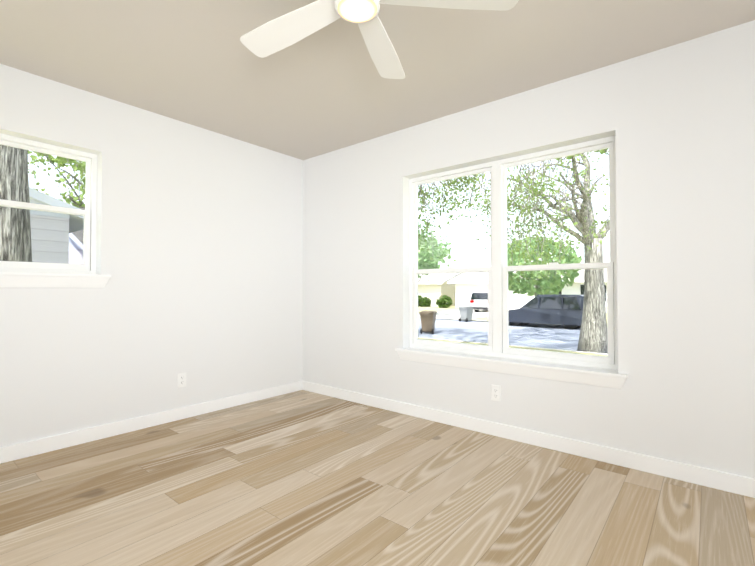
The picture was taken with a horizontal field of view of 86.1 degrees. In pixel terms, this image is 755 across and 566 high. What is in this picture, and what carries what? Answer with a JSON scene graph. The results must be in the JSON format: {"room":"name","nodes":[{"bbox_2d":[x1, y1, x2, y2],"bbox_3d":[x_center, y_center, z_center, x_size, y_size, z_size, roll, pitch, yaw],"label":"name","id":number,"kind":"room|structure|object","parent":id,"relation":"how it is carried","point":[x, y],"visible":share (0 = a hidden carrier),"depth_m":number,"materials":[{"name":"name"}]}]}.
{"room":"empty bedroom","nodes":[
{"label":"empty bedroom","id":0,"kind":"room"},
{"bbox_2d":[0,64,302,446],"bbox_3d":[-2.049,-0.118,2.894,0.150,2.440,3.770,-1,-1,39],"label":"wall","id":1,"kind":"structure","parent":0,"point":[199,245],"depth_m":3.15,"materials":[{"name":"white paint"}]},
{"bbox_2d":[0,133,110,287],"bbox_3d":[-2.508,-0.462,2.319,0.200,0.972,1.660,-1,-1,39],"label":"window","id":2,"kind":"structure","parent":1,"relation":"in","point":[15,273],"depth_m":2.75,"materials":[{"name":"white plastic"}]},
{"bbox_2d":[0,380,303,463],"bbox_3d":[-1.933,1.055,2.882,0.020,0.095,3.570,-1,-1,39],"label":"baseboard","id":3,"kind":"structure","parent":1,"relation":"attached to","point":[9,453],"depth_m":3.00,"materials":[{"name":"white paint"}]},
{"bbox_2d":[177,372,185,387],"bbox_3d":[-1.598,0.794,3.304,0.007,0.115,0.070,-1,-1,39],"label":"electrical outlet","id":4,"kind":"object","parent":1,"relation":"attached to","point":[181,381],"visible":1,"depth_m":3.30,"materials":[{"name":"white plastic"}]},
{"bbox_2d":[0,390,754,565],"bbox_3d":[-0.159,1.137,1.416,4.920,0.120,3.920,-1,-1,39],"label":"floor","id":5,"kind":"structure","parent":0,"point":[301,478],"depth_m":2.01,"materials":[{"name":"brown wood"}]},
{"bbox_2d":[0,0,754,159],"bbox_3d":[-0.159,-1.423,1.460,4.920,0.120,3.920,-1,-1,39],"label":"ceiling","id":6,"kind":"structure","parent":0,"point":[321,91],"depth_m":2.39,"materials":[{"name":"beige paint"}]},
{"bbox_2d":[240,0,518,78],"bbox_3d":[-0.116,-1.225,1.629,1.244,0.270,1.261,-1,-1,39],"label":"ceiling fan","id":7,"kind":"object","parent":6,"relation":"hanging from","point":[278,33],"visible":1,"depth_m":1.79,"materials":[{"name":"white"}]},
{"bbox_2d":[303,20,754,477],"bbox_3d":[1.038,-0.118,2.894,4.920,2.440,0.150,-1,-1,39],"label":"wall","id":8,"kind":"structure","parent":0,"point":[677,121],"depth_m":2.42,"materials":[{"name":"white paint"}]},
{"bbox_2d":[491,384,500,401],"bbox_3d":[0.857,0.798,2.925,0.070,0.115,0.007,-1,-1,39],"label":"electrical outlet","id":9,"kind":"object","parent":8,"relation":"attached to","point":[495,392],"visible":1,"depth_m":2.92,"materials":[{"name":"white plastic"}]},
{"bbox_2d":[395,136,627,388],"bbox_3d":[0.874,-0.140,3.010,1.710,1.572,0.200,-1,-1,39],"label":"window","id":10,"kind":"structure","parent":8,"relation":"in","point":[497,353],"depth_m":3.00,"materials":[{"name":"white plastic"}]},
{"bbox_2d":[304,381,754,497],"bbox_3d":[0.984,1.053,2.808,4.620,0.095,0.019,-1,-1,39],"label":"baseboard","id":11,"kind":"structure","parent":8,"relation":"attached to","point":[723,481],"depth_m":2.60,"materials":[{"name":"white paint"}]},
{"label":"outside","id":12,"kind":"structure","parent":0,"visible":0},
{"bbox_2d":[418,318,580,350],"bbox_3d":[-2.731,2.466,25.529,150.000,0.260,9.400,-1,-1,39],"label":"asphalt","id":13,"kind":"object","parent":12,"point":[470,329],"depth_m":17.19,"materials":[{"name":"grey asphalt"}]},
{"bbox_2d":[419,310,436,333],"bbox_3d":[2.219,1.710,17.692,0.650,0.980,0.805,0,-1,19],"label":"bin","id":14,"kind":"object","parent":13,"relation":"on","point":[427,317],"depth_m":17.44,"materials":[{"name":"brown plastic"}]},
{"bbox_2d":[458,305,473,321],"bbox_3d":[5.328,1.841,24.325,0.805,0.950,0.650,1,-1,-41],"label":"bin","id":15,"kind":"object","parent":13,"relation":"on","point":[466,312],"depth_m":24.15,"materials":[{"name":"grey plastic"}]},
{"bbox_2d":[508,294,583,328],"bbox_3d":[8.703,1.460,20.872,4.640,1.730,1.865,-1,-1,39],"label":"suv","id":16,"kind":"object","parent":13,"relation":"on","point":[550,304],"depth_m":19.87,"materials":[{"name":"grey paint"}]},
{"bbox_2d":[418,306,607,355],"bbox_3d":[-2.857,2.444,25.374,150.000,0.300,150.000,-1,-1,39],"label":"lawn","id":17,"kind":"structure","parent":12,"point":[438,309],"depth_m":14.83,"materials":[{"name":"green plant"}]},
{"bbox_2d":[0,145,31,261],"bbox_3d":[-4.134,-3.579,4.598,9.433,11.335,10.433,-1,-1,39],"label":"oak tree","id":18,"kind":"object","parent":17,"relation":"on","point":[20,193],"depth_m":4.10,"materials":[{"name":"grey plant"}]},
{"bbox_2d":[29,187,83,263],"bbox_3d":[-12.258,-0.446,7.292,10.820,4.850,9.250,-1,-1,39],"label":"house","id":19,"kind":"structure","parent":17,"relation":"on","point":[38,196],"depth_m":7.01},
{"bbox_2d":[28,150,85,207],"bbox_3d":[-10.703,-2.947,17.251,13.658,10.530,11.810,-1,-1,39],"label":"tree","id":20,"kind":"object","parent":17,"relation":"on","point":[76,166],"depth_m":13.76,"materials":[{"name":"green plant"}]},
{"bbox_2d":[69,207,84,263],"bbox_3d":[-6.726,-0.069,15.198,7.900,4.370,9.300,-1,-1,39],"label":"neighbour wing","id":21,"kind":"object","parent":17,"relation":"on","point":[75,258],"depth_m":10.29},
{"bbox_2d":[418,236,443,282],"bbox_3d":[2.779,-0.651,29.196,4.064,6.333,3.897,-1,-1,39],"label":"tree","id":22,"kind":"object","parent":17,"relation":"on","point":[425,257],"depth_m":28.41,"materials":[{"name":"green plant"}]},
{"bbox_2d":[418,294,452,307],"bbox_3d":[8.302,1.888,41.600,31.500,1.776,2.850,-1,-1,39],"label":"bushes","id":23,"kind":"object","parent":17,"relation":"on","point":[447,299],"depth_m":42.02,"materials":[{"name":"green plant"}]},
{"bbox_2d":[418,219,456,268],"bbox_3d":[4.246,-4.101,67.669,17.882,14.587,17.955,-1,-1,39],"label":"tree","id":24,"kind":"object","parent":17,"relation":"on","point":[445,250],"depth_m":64.06,"materials":[{"name":"green plant"}]},
{"bbox_2d":[418,273,461,306],"bbox_3d":[0.376,0.697,55.722,25.700,4.250,10.260,-1,-1,39],"label":"house","id":25,"kind":"structure","parent":17,"relation":"on","point":[436,283],"depth_m":45.58,"materials":[{"name":"beige"}]},
{"bbox_2d":[418,164,531,259],"bbox_3d":[-0.989,-2.886,12.919,11.391,10.255,7.890,-1,-1,39],"label":"oak tree","id":26,"kind":"object","parent":17,"relation":"on","point":[423,199],"depth_m":9.96,"materials":[{"name":"green plant"}]},
{"bbox_2d":[441,148,609,353],"bbox_3d":[6.810,-2.713,11.696,9.103,9.865,10.360,-1,-1,39],"label":"tree","id":27,"kind":"object","parent":17,"relation":"on","point":[584,227],"depth_m":10.91,"materials":[{"name":"green plant"}]},
{"bbox_2d":[447,268,606,311],"bbox_3d":[18.784,0.411,39.299,21.400,4.250,10.260,-1,-1,39],"label":"house","id":28,"kind":"structure","parent":17,"relation":"on","point":[578,286],"depth_m":40.07,"materials":[{"name":"white"}]},
{"bbox_2d":[507,236,581,296],"bbox_3d":[11.853,-0.507,30.140,6.155,6.092,6.172,-1,-1,39],"label":"bushy tree","id":29,"kind":"object","parent":17,"relation":"on","point":[540,291],"depth_m":28.64,"materials":[{"name":"green plant"}]},
{"bbox_2d":[418,309,607,354],"bbox_3d":[1.952,2.490,31.226,150.000,0.212,24.450,-1,-1,39],"label":"street","id":30,"kind":"structure","parent":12,"point":[450,314],"depth_m":27.07,"materials":[{"name":"grey concrete"}]},
{"bbox_2d":[469,291,487,311],"bbox_3d":[9.675,1.599,35.283,1.996,1.850,4.990,-1,-1,29],"label":"suv","id":31,"kind":"object","parent":30,"relation":"on","point":[480,301],"depth_m":33.26,"materials":[{"name":"white paint"}]}
]}

